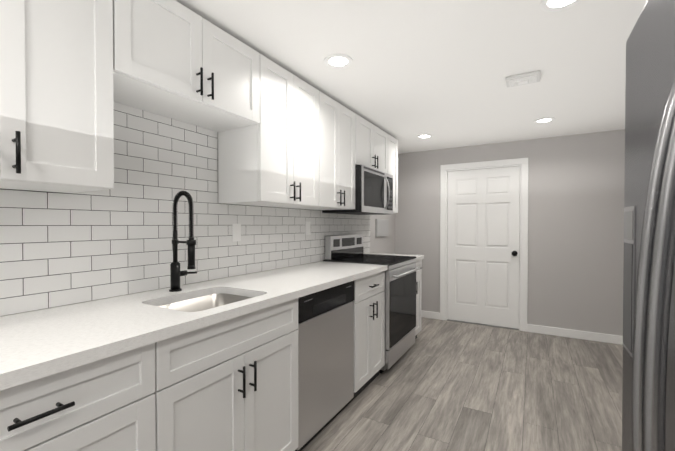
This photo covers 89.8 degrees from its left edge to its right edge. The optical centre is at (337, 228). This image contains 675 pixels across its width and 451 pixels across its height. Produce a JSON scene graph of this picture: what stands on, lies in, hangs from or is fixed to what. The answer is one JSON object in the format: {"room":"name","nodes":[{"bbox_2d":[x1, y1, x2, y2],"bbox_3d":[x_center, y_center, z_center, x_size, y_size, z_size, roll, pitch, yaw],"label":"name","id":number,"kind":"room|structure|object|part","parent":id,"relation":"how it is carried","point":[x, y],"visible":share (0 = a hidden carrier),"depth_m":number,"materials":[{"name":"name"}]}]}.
{"room":"kitchen","nodes":[
{"label":"kitchen","id":0,"kind":"room"},
{"bbox_2d":[0,132,394,315],"bbox_3d":[-0.942,0.109,1.797,0.100,2.220,7.020,0,1,30],"label":"wall","id":1,"kind":"structure","parent":0,"point":[385,244],"depth_m":4.27,"materials":[{"name":"grey paint"}]},
{"bbox_2d":[0,0,113,192],"bbox_3d":[-1.090,-0.552,1.033,0.377,0.820,0.611,0,1,30],"label":"upper cabinet","id":2,"kind":"object","parent":1,"relation":"attached to","point":[56,102],"visible":1,"depth_m":1.09,"materials":[{"name":"white paint"}]},
{"bbox_2d":[0,101,369,315],"bbox_3d":[-0.669,-0.151,2.159,0.008,0.908,4.205,0,1,30],"label":"tile backsplash","id":3,"kind":"structure","parent":1,"relation":"attached to","point":[58,249],"depth_m":1.66,"materials":[{"name":"white tile"}]},
{"bbox_2d":[232,224,240,241],"bbox_3d":[-0.649,0.025,2.181,0.006,0.114,0.070,0,1,30],"label":"electrical outlet plate","id":4,"kind":"object","parent":3,"relation":"attached to","point":[236,232],"visible":1,"depth_m":2.17,"materials":[{"name":"white plastic"}]},
{"bbox_2d":[306,222,310,234],"bbox_3d":[-0.249,-0.004,2.874,0.006,0.114,0.070,0,1,30],"label":"electrical outlet plate","id":5,"kind":"object","parent":3,"relation":"attached to","point":[308,228],"visible":1,"depth_m":2.87,"materials":[{"name":"white plastic"}]},
{"bbox_2d":[113,0,259,131],"bbox_3d":[-0.748,-0.774,1.623,0.377,0.390,0.754,0,1,30],"label":"upper cabinet","id":6,"kind":"object","parent":1,"relation":"attached to","point":[174,59],"visible":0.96,"depth_m":1.50,"materials":[{"name":"white paint"}]},
{"bbox_2d":[218,54,318,207],"bbox_3d":[-0.410,-0.566,2.213,0.377,0.820,0.598,0,1,30],"label":"upper cabinet","id":7,"kind":"object","parent":1,"relation":"attached to","point":[271,159],"visible":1,"depth_m":2.03,"materials":[{"name":"white paint"}]},
{"bbox_2d":[285,91,354,209],"bbox_3d":[-0.118,-0.572,2.718,0.377,0.820,0.565,0,1,30],"label":"upper cabinet","id":8,"kind":"object","parent":1,"relation":"attached to","point":[336,155],"visible":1,"depth_m":2.60,"materials":[{"name":"white paint"}]},
{"bbox_2d":[355,114,387,172],"bbox_3d":[0.209,-0.771,3.284,0.377,0.434,0.743,0,1,30],"label":"upper cabinet","id":9,"kind":"object","parent":1,"relation":"attached to","point":[371,145],"visible":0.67,"depth_m":3.16,"materials":[{"name":"white paint"}]},
{"bbox_2d":[322,165,392,214],"bbox_3d":[0.242,-0.348,3.271,0.452,0.405,0.741,0,1,30],"label":"over-the-range microwave","id":10,"kind":"object","parent":9,"relation":"attached to","point":[373,191],"visible":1,"depth_m":3.05,"materials":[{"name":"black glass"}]},
{"bbox_2d":[375,219,388,236],"bbox_3d":[0.568,-0.010,4.290,0.023,0.220,0.390,0,1,30],"label":"electrical box","id":11,"kind":"object","parent":1,"relation":"attached to","point":[381,227],"visible":0.98,"depth_m":4.24,"materials":[{"name":"grey plastic"}]},
{"bbox_2d":[388,134,397,212],"bbox_3d":[0.473,-0.584,3.743,0.377,0.820,0.308,0,1,30],"label":"upper cabinet","id":12,"kind":"object","parent":1,"relation":"attached to","point":[393,156],"visible":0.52,"depth_m":3.72,"materials":[{"name":"white paint"}]},
{"bbox_2d":[176,0,646,153],"bbox_3d":[0.293,-1.002,1.072,2.950,0.020,7.020,0,1,30],"label":"ceiling","id":13,"kind":"structure","parent":0,"point":[439,71],"depth_m":2.00,"materials":[{"name":"white paint"}]},
{"bbox_2d":[324,54,351,67],"bbox_3d":[0.004,-1.000,2.023,0.170,0.006,0.170,0,1,30],"label":"recessed light","id":14,"kind":"object","parent":13,"relation":"in","point":[329,57],"depth_m":2.02,"materials":[{"name":"white paint"}]},
{"bbox_3d":[0.004,-1.001,2.023,0.116,0.003,0.116,0,1,30],"label":"recessed ceiling light lens","id":15,"kind":"part","parent":14,"relation":"part of","materials":[{"name":"white plastic"}]},
{"bbox_2d":[417,134,431,138],"bbox_3d":[0.962,-1.020,3.745,0.170,0.006,0.170,0,1,30],"label":"recessed light","id":16,"kind":"object","parent":13,"relation":"in","point":[430,135],"visible":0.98,"depth_m":3.72,"materials":[{"name":"white paint"}]},
{"bbox_2d":[505,71,540,87],"bbox_3d":[1.237,-0.990,2.259,0.200,0.031,0.150,0,1,30],"label":"ceiling vent","id":17,"kind":"object","parent":13,"relation":"in","point":[523,79],"visible":0.98,"depth_m":2.23,"materials":[{"name":"white metal"}]},
{"bbox_2d":[534,117,554,123],"bbox_3d":[1.936,-1.013,3.172,0.170,0.006,0.170,0,1,30],"label":"recessed light","id":18,"kind":"object","parent":13,"relation":"in","point":[551,120],"depth_m":3.17,"materials":[{"name":"white paint"}]},
{"bbox_3d":[1.936,-1.015,3.172,0.116,0.003,0.116,0,1,30],"label":"recessed ceiling light lens","id":19,"kind":"part","parent":18,"relation":"part of","materials":[{"name":"white plastic"}]},
{"bbox_2d":[540,0,581,11],"bbox_3d":[0.975,-0.993,1.464,0.170,0.006,0.170,0,1,30],"label":"recessed light","id":20,"kind":"object","parent":13,"relation":"in","point":[544,6],"depth_m":1.50,"materials":[{"name":"white paint"}]},
{"bbox_3d":[0.975,-0.994,1.464,0.116,0.003,0.116,0,1,30],"label":"recessed ceiling light lens","id":21,"kind":"part","parent":20,"relation":"part of","materials":[{"name":"white plastic"}]},
{"bbox_2d":[302,317,622,450],"bbox_3d":[0.293,1.253,1.099,2.950,0.050,7.020,0,1,30],"label":"floor","id":22,"kind":"structure","parent":0,"point":[442,385],"depth_m":2.42,"materials":[{"name":"wood"}]},
{"bbox_2d":[0,343,155,450],"bbox_3d":[-0.981,0.793,0.974,0.654,0.872,0.598,0,1,30],"label":"base cabinet","id":23,"kind":"object","parent":22,"relation":"on","point":[106,404],"visible":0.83,"depth_m":0.92,"materials":[{"name":"white paint"}]},
{"bbox_2d":[154,298,297,450],"bbox_3d":[-0.641,0.786,1.564,0.654,0.872,0.761,0,1,30],"label":"base cabinet","id":24,"kind":"object","parent":22,"relation":"on","point":[230,384],"visible":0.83,"depth_m":1.37,"materials":[{"name":"white paint"}]},
{"bbox_2d":[0,253,423,390],"bbox_3d":[-0.391,0.419,2.006,0.641,0.224,4.205,0,1,30],"label":"countertop","id":25,"kind":"structure","parent":24,"relation":"on","point":[37,344],"depth_m":1.23,"materials":[{"name":"white stone"}]},
{"bbox_2d":[169,191,196,291],"bbox_3d":[-0.739,0.062,1.701,0.174,0.497,0.145,0,1,30],"label":"faucet","id":26,"kind":"object","parent":25,"relation":"on","point":[176,273],"visible":1,"depth_m":1.67,"materials":[{"name":"black metal"}]},
{"bbox_2d":[295,281,353,450],"bbox_3d":[-0.300,0.780,2.178,0.600,0.869,0.638,0,1,30],"label":"dishwasher","id":27,"kind":"object","parent":22,"relation":"on","point":[325,329],"visible":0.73,"depth_m":1.98,"materials":[{"name":"grey metal"}]},
{"bbox_2d":[348,271,384,403],"bbox_3d":[0.004,0.773,2.682,0.654,0.872,0.533,0,1,30],"label":"base cabinet","id":28,"kind":"object","parent":22,"relation":"on","point":[369,327],"visible":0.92,"depth_m":2.49,"materials":[{"name":"white paint"}]},
{"bbox_2d":[323,234,419,373],"bbox_3d":[0.353,0.632,3.218,0.691,1.140,0.741,0,1,30],"label":"range","id":29,"kind":"object","parent":22,"relation":"on","point":[400,299],"visible":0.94,"depth_m":3.06,"materials":[{"name":"silver metal"}]},
{"bbox_2d":[415,259,421,338],"bbox_3d":[0.587,0.761,3.694,0.654,0.872,0.308,0,1,30],"label":"base cabinet","id":30,"kind":"object","parent":22,"relation":"on","point":[418,296],"visible":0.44,"depth_m":3.61,"materials":[{"name":"white paint"}]},
{"bbox_2d":[622,0,674,450],"bbox_3d":[0.932,0.340,0.413,0.908,1.792,0.930,0,1,30],"label":"fridge","id":31,"kind":"object","parent":22,"relation":"on","point":[648,404],"visible":1,"depth_m":0.64,"materials":[{"name":"grey metal"}]},
{"bbox_2d":[395,129,624,335],"bbox_3d":[2.021,0.082,4.082,2.750,2.220,0.100,0,1,30],"label":"wall","id":32,"kind":"structure","parent":0,"point":[576,184],"depth_m":3.77,"materials":[{"name":"grey paint"}]},
{"bbox_2d":[421,310,439,319],"bbox_3d":[1.083,1.141,4.569,0.592,0.090,0.016,0,1,30],"label":"baseboard","id":33,"kind":"structure","parent":32,"relation":"attached to","point":[426,314],"depth_m":4.48,"materials":[{"name":"white paint"}]},
{"bbox_2d":[447,166,519,328],"bbox_3d":[1.773,0.222,4.167,0.820,1.914,0.103,0,1,30],"label":"door","id":34,"kind":"structure","parent":32,"relation":"in","point":[483,244],"depth_m":4.17,"materials":[{"name":"white paint"}]},
{"bbox_2d":[440,158,527,331],"bbox_3d":[1.794,0.184,4.204,0.994,2.013,0.118,0,1,30],"label":"door frame","id":35,"kind":"structure","parent":32,"relation":"attached to","point":[522,163],"depth_m":4.06,"materials":[{"name":"white paint"}]},
{"bbox_2d":[527,324,622,344],"bbox_3d":[2.683,1.152,3.646,1.114,0.090,0.016,0,1,30],"label":"baseboard","id":36,"kind":"structure","parent":32,"relation":"attached to","point":[591,336],"depth_m":3.69,"materials":[{"name":"white paint"}]}
]}

